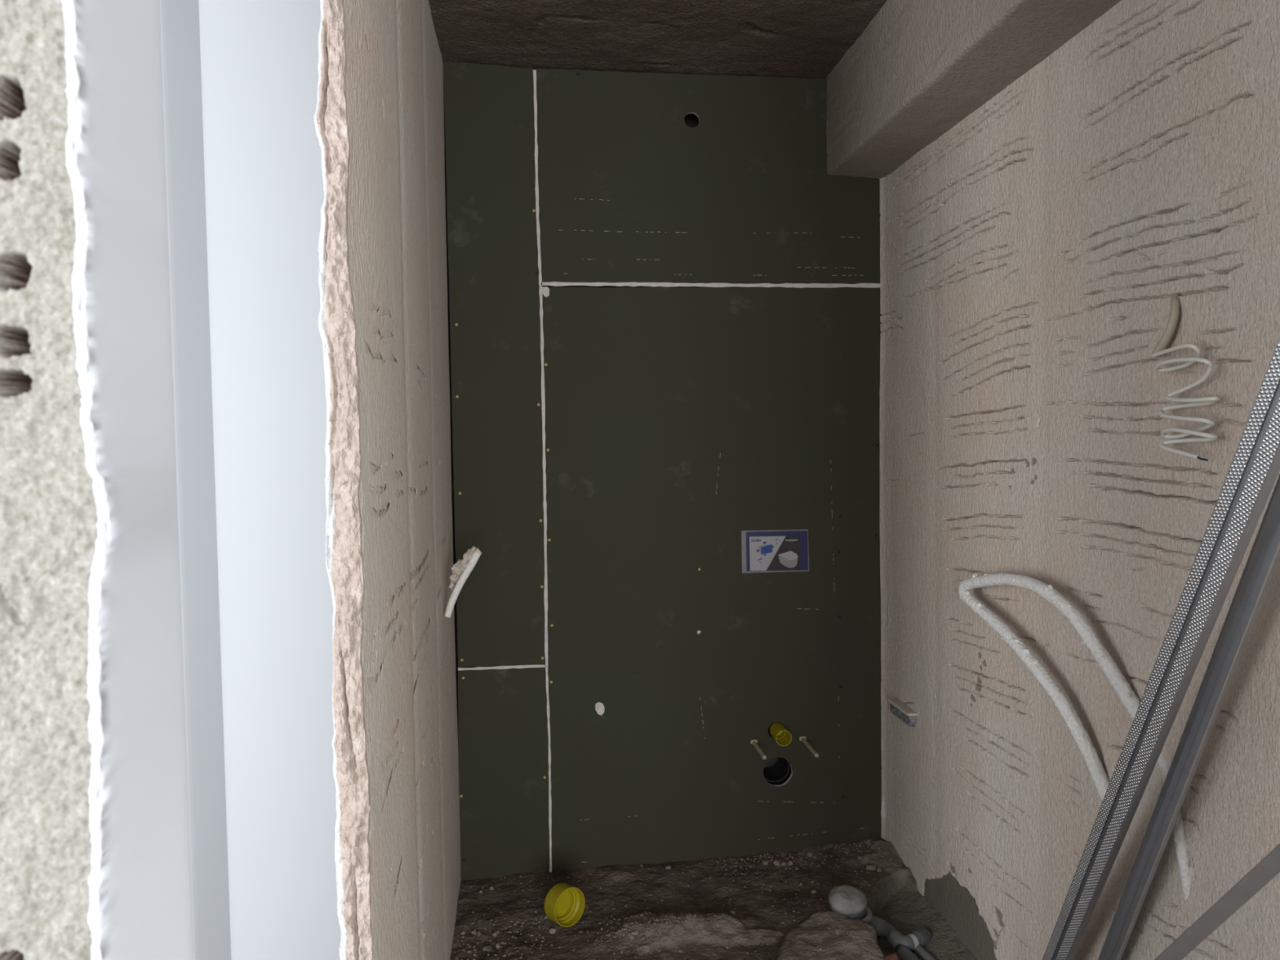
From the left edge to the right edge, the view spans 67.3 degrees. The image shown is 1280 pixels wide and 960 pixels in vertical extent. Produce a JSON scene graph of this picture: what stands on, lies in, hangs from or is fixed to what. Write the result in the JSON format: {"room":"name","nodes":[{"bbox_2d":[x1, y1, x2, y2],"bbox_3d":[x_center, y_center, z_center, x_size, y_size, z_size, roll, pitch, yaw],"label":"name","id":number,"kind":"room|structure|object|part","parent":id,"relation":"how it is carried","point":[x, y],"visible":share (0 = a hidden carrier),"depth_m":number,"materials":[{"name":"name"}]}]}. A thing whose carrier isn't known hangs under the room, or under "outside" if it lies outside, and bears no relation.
{"room":"building under construction","nodes":[
{"label":"building under construction","id":0,"kind":"room"},
{"bbox_2d":[0,0,193,959],"bbox_3d":[-0.447,0.115,0.515,0.354,2.575,0.105,-1,3,-6],"label":"wall","id":1,"kind":"structure","parent":0,"point":[95,850],"depth_m":0.49,"materials":[{"name":"white paint"}]},
{"bbox_2d":[159,0,231,959],"bbox_3d":[-2.033,0.080,1.608,2.295,2.585,0.780,-1,3,-6],"label":"window frame","id":2,"kind":"object","parent":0,"point":[180,29],"visible":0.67,"depth_m":2.07,"materials":[{"name":"white plastic"}]},
{"bbox_2d":[198,0,341,959],"bbox_3d":[-1.875,0.056,2.076,2.710,2.585,0.120,-1,3,-6],"label":"wall","id":3,"kind":"structure","parent":0,"point":[264,192],"depth_m":2.13,"materials":[{"name":"white paint"}]},
{"bbox_2d":[313,0,461,959],"bbox_3d":[-0.509,0.041,2.154,0.052,2.592,1.696,-1,3,-7],"label":"wall","id":4,"kind":"structure","parent":0,"point":[379,117],"depth_m":1.62,"materials":[{"name":"beige paint"}]},
{"bbox_2d":[444,546,481,617],"bbox_3d":[-0.477,0.273,2.602,0.104,0.190,0.068,-1,3,-6],"label":"stub","id":5,"kind":"object","parent":4,"relation":"attached to","point":[462,569],"visible":1,"depth_m":2.57,"materials":[{"name":"paint"}]},
{"bbox_2d":[428,0,887,78],"bbox_3d":[0.324,-1.171,0.610,1.617,0.029,5.248,-1,3,-6],"label":"ceiling","id":6,"kind":"structure","parent":0,"point":[780,38],"depth_m":2.72,"materials":[{"name":"paint"}]},
{"bbox_2d":[442,62,884,880],"bbox_3d":[0.107,0.004,3.174,1.485,2.635,0.257,-1,3,-6],"label":"wall","id":7,"kind":"structure","parent":0,"point":[664,296],"depth_m":3.06,"materials":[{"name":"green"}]},
{"bbox_2d":[750,739,766,759],"bbox_3d":[0.377,0.856,3.060,0.022,0.016,0.163,-1,3,-6],"label":"rod","id":8,"kind":"object","parent":7,"relation":"attached to","point":[754,742],"visible":1,"depth_m":3.05,"materials":[{"name":"beige metal"}]},
{"bbox_2d":[741,528,808,573],"bbox_3d":[0.439,0.230,3.112,0.226,0.140,0.006,-1,3,-6],"label":"box","id":9,"kind":"object","parent":7,"relation":"attached to","point":[766,550],"visible":1,"depth_m":3.11,"materials":[{"name":"blue cardboard"}]},
{"bbox_3d":[0.407,0.224,3.107,0.050,0.036,0.001,-1,3,-6],"label":"printed plate","id":10,"kind":"part","parent":9,"relation":"part of","materials":[{"name":"blue"}]},
{"bbox_3d":[0.409,0.225,3.106,0.038,0.033,0.001,-1,3,-6],"label":"printed plate","id":11,"kind":"part","parent":9,"relation":"part of","materials":[{"name":"blue"}]},
{"bbox_3d":[0.413,0.238,3.108,0.120,0.112,0.001,-1,3,-6],"label":"printed panel","id":12,"kind":"part","parent":9,"relation":"part of","materials":[{"name":"grey cardboard"}]},
{"bbox_3d":[0.464,0.237,3.114,0.112,0.111,0.001,-1,3,-6],"label":"printed panel","id":13,"kind":"part","parent":9,"relation":"part of","materials":[{"name":"grey paper"}]},
{"bbox_3d":[0.480,0.245,3.115,0.066,0.030,0.001,-1,3,-6],"label":"printed toilet lid","id":14,"kind":"part","parent":9,"relation":"part of","materials":[{"name":"grey cardboard"}]},
{"bbox_2d":[763,757,789,782],"bbox_3d":[0.439,0.947,3.246,0.100,0.100,0.140,-1,3,-6],"label":"drain pipe","id":15,"kind":"object","parent":7,"relation":"attached to","point":[777,769],"visible":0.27,"depth_m":3.24,"materials":[{"name":"black plastic"}]},
{"bbox_2d":[769,722,791,746],"bbox_3d":[0.454,0.822,3.107,0.053,0.053,0.083,-1,3,-6],"label":"cap","id":16,"kind":"object","parent":7,"relation":"attached to","point":[783,737],"visible":1,"depth_m":3.10,"materials":[{"name":"yellow plastic"}]},
{"bbox_2d":[799,736,818,757],"bbox_3d":[0.539,0.850,3.069,0.022,0.016,0.178,-1,3,-6],"label":"rod","id":17,"kind":"object","parent":7,"relation":"attached to","point":[802,739],"visible":1,"depth_m":3.06,"materials":[{"name":"beige metal"}]},
{"bbox_2d":[449,837,977,959],"bbox_3d":[0.200,1.297,2.083,1.512,0.117,2.278,-1,3,-6],"label":"floor","id":18,"kind":"structure","parent":0,"point":[893,895],"depth_m":2.81,"materials":[{"name":"brown soil"}]},
{"bbox_2d":[485,945,491,951],"bbox_3d":[-0.414,1.288,2.638,0.027,0.013,0.019,2,4,42],"label":"crumb","id":19,"kind":"object","parent":18,"relation":"on","point":[488,948],"visible":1,"depth_m":2.63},
{"bbox_2d":[549,928,555,933],"bbox_3d":[-0.249,1.275,2.718,0.019,0.015,0.015,0,3,24],"label":"crumb","id":20,"kind":"object","parent":18,"relation":"on","point":[552,931],"visible":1,"depth_m":2.71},
{"bbox_2d":[544,883,585,927],"bbox_3d":[-0.215,1.211,2.743,0.107,0.109,0.061,-3,3,-40],"label":"cap","id":21,"kind":"object","parent":18,"relation":"on","point":[564,904],"visible":1,"depth_m":2.75,"materials":[{"name":"yellow plastic"}]},
{"bbox_2d":[622,921,630,926],"bbox_3d":[-0.037,1.240,2.680,0.017,0.008,0.017,1,3,33],"label":"crumb","id":22,"kind":"object","parent":18,"relation":"on","point":[627,923],"visible":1,"depth_m":2.68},
{"bbox_2d":[631,930,637,934],"bbox_3d":[-0.017,1.244,2.640,0.022,0.010,0.012,-1,3,-6],"label":"crumb","id":23,"kind":"object","parent":18,"relation":"on","point":[633,932],"visible":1,"depth_m":2.64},
{"bbox_2d":[454,840,893,959],"bbox_3d":[0.151,1.244,2.802,1.358,0.076,0.630,-1,3,-6],"label":"gravel","id":24,"kind":"object","parent":18,"relation":"on","point":[868,841],"visible":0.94,"depth_m":2.73,"materials":[{"name":"gravel"}]},
{"bbox_2d":[729,911,735,915],"bbox_3d":[0.268,1.245,2.762,0.016,0.015,0.018,-1,3,-6],"label":"crumb","id":25,"kind":"object","parent":18,"relation":"on","point":[732,913],"visible":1,"depth_m":2.76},
{"bbox_2d":[762,859,768,865],"bbox_3d":[0.401,1.224,3.074,0.019,0.012,0.021,1,3,26],"label":"crumb","id":26,"kind":"object","parent":18,"relation":"on","point":[765,862],"visible":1,"depth_m":3.07,"materials":[{"name":"beige stone"}]},
{"bbox_2d":[773,859,779,866],"bbox_3d":[0.435,1.223,3.071,0.022,0.022,0.022,-1,3,-6],"label":"crumb","id":27,"kind":"object","parent":18,"relation":"on","point":[775,862],"visible":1,"depth_m":3.06,"materials":[{"name":"beige stone"}]},
{"bbox_2d":[780,861,786,866],"bbox_3d":[0.458,1.225,3.067,0.020,0.016,0.019,-1,3,-6],"label":"crumb","id":28,"kind":"object","parent":18,"relation":"on","point":[784,863],"visible":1,"depth_m":3.06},
{"bbox_2d":[806,852,812,857],"bbox_3d":[0.551,1.215,3.118,0.017,0.018,0.016,-1,3,-6],"label":"crumb","id":29,"kind":"object","parent":18,"relation":"on","point":[809,854],"visible":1,"depth_m":3.11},
{"bbox_2d":[834,928,840,934],"bbox_3d":[0.535,1.224,2.608,0.017,0.012,0.018,-3,3,-38],"label":"crumb","id":30,"kind":"object","parent":18,"relation":"on","point":[837,931],"visible":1,"depth_m":2.60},
{"bbox_2d":[828,884,872,923],"bbox_3d":[0.602,1.224,2.744,0.126,0.109,0.121,-1,3,-6],"label":"floor drain","id":31,"kind":"object","parent":18,"relation":"on","point":[850,901],"visible":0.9,"depth_m":2.71,"materials":[{"name":"grey plastic"}]},
{"bbox_3d":[0.592,1.193,2.743,0.109,0.047,0.108,-1,3,-6],"label":"lid","id":32,"kind":"part","parent":31,"relation":"part of","materials":[{"name":"grey plastic"}]},
{"bbox_2d":[852,880,857,884],"bbox_3d":[0.652,1.226,2.926,0.016,0.012,0.019,-1,3,-6],"label":"crumb","id":33,"kind":"object","parent":18,"relation":"on","point":[854,882],"visible":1,"depth_m":2.92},
{"bbox_2d":[866,865,875,870],"bbox_3d":[0.724,1.216,3.013,0.029,0.018,0.017,0,3,18],"label":"crumb","id":34,"kind":"object","parent":18,"relation":"on","point":[868,867],"visible":1,"depth_m":3.01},
{"bbox_2d":[884,953,898,959],"bbox_3d":[0.667,1.284,2.566,0.038,0.038,0.048,1,3,39],"label":"shard","id":35,"kind":"object","parent":18,"relation":"on","point":[891,956],"visible":0.91,"depth_m":2.56,"materials":[{"name":"red ceramic"}]},
{"bbox_2d":[868,915,932,951],"bbox_3d":[0.720,1.281,2.704,0.186,0.048,0.104,1,3,32],"label":"pipe","id":36,"kind":"object","parent":18,"relation":"on","point":[922,936],"visible":0.86,"depth_m":2.67,"materials":[{"name":"grey plastic"}]},
{"bbox_2d":[868,915,887,937],"bbox_3d":[0.681,1.279,2.756,0.048,0.047,0.041,-3,4,-41],"label":"socket","id":37,"kind":"object","parent":36,"relation":"attached to","point":[879,924],"depth_m":2.73,"materials":[{"name":"grey plastic"}]},
{"bbox_2d":[887,930,902,948],"bbox_3d":[0.715,1.280,2.677,0.046,0.045,0.026,-2,3,-24],"label":"socket","id":38,"kind":"object","parent":36,"relation":"attached to","point":[895,938],"depth_m":2.66,"materials":[{"name":"grey plastic"}]},
{"bbox_2d":[911,928,932,946],"bbox_3d":[0.786,1.281,2.686,0.042,0.048,0.046,-3,3,-39],"label":"socket","id":39,"kind":"object","parent":36,"relation":"attached to","point":[922,936],"depth_m":2.66,"materials":[{"name":"grey plastic"}]},
{"bbox_2d":[895,944,919,959],"bbox_3d":[0.739,1.297,2.567,0.034,0.034,0.170,-1,3,-13],"label":"pipe","id":40,"kind":"object","parent":18,"relation":"on","point":[903,951],"visible":1,"depth_m":2.61,"materials":[{"name":"grey plastic"}]},
{"bbox_2d":[913,944,937,959],"bbox_3d":[0.789,1.296,2.573,0.026,0.026,0.186,-1,3,-15],"label":"pipe","id":41,"kind":"object","parent":18,"relation":"on","point":[921,951],"visible":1,"depth_m":2.61,"materials":[{"name":"grey plastic"}]},
{"bbox_2d":[1042,337,1279,959],"bbox_3d":[0.787,0.220,1.379,0.054,2.167,1.575,0,3,6],"label":"metal profile","id":42,"kind":"object","parent":18,"relation":"on","point":[1254,470],"visible":1,"depth_m":1.38,"materials":[{"name":"silver metal"}]},
{"bbox_2d":[1097,474,1279,959],"bbox_3d":[0.876,0.061,1.314,0.035,2.483,1.419,-1,3,3],"label":"metal profile","id":43,"kind":"object","parent":18,"relation":"on","point":[1263,559],"visible":1,"depth_m":1.50,"materials":[{"name":"silver metal"}]},
{"bbox_2d":[1154,843,1279,959],"bbox_3d":[0.497,0.667,1.119,0.018,1.298,1.032,-1,3,-13],"label":"bar","id":44,"kind":"object","parent":18,"relation":"on","point":[1264,871],"visible":1,"depth_m":0.89,"materials":[{"name":"grey metal"}]},
{"bbox_2d":[879,0,1279,959],"bbox_3d":[0.952,0.032,1.895,0.077,2.595,2.519,-1,3,-6],"label":"wall","id":45,"kind":"structure","parent":0,"point":[1034,253],"depth_m":2.02,"materials":[{"name":"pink paint"}]},
{"bbox_2d":[888,698,917,726],"bbox_3d":[0.814,0.721,2.980,0.034,0.043,0.169,-1,3,-6],"label":"wall bracket","id":46,"kind":"object","parent":45,"relation":"attached to","point":[902,711],"visible":1,"depth_m":2.95,"materials":[{"name":"metal"}]},
{"bbox_2d":[826,0,1121,178],"bbox_3d":[0.822,-1.076,1.832,0.195,0.333,2.520,-1,3,-6],"label":"beam","id":47,"kind":"structure","parent":45,"relation":"attached to","point":[918,68],"depth_m":2.38,"materials":[{"name":"paint"}]},
{"bbox_2d":[958,572,1140,801],"bbox_3d":[0.870,0.450,2.117,0.086,0.482,0.703,-1,3,-12],"label":"conduit","id":48,"kind":"object","parent":45,"relation":"attached to","point":[1089,637],"visible":0.84,"depth_m":1.98,"materials":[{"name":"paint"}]},
{"bbox_2d":[1151,293,1180,357],"bbox_3d":[0.940,-0.279,1.699,0.046,0.122,0.050,-1,3,-6],"label":"cable conduit","id":49,"kind":"object","parent":45,"relation":"attached to","point":[1166,338],"visible":0.96,"depth_m":1.68,"materials":[{"name":"beige plastic"}]},
{"bbox_2d":[1150,343,1219,461],"bbox_3d":[0.922,-0.131,1.635,0.038,0.195,0.185,-1,3,-2],"label":"coiled cable","id":50,"kind":"object","parent":49,"relation":"hanging from","point":[1195,402],"visible":1,"depth_m":1.62,"materials":[{"name":"white plastic"}]},
{"bbox_2d":[1157,753,1191,900],"bbox_3d":[0.962,0.630,1.736,0.043,0.268,0.110,-1,3,-6],"label":"conduit","id":51,"kind":"object","parent":45,"relation":"attached to","point":[1178,830],"visible":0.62,"depth_m":1.69,"materials":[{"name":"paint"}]}
]}

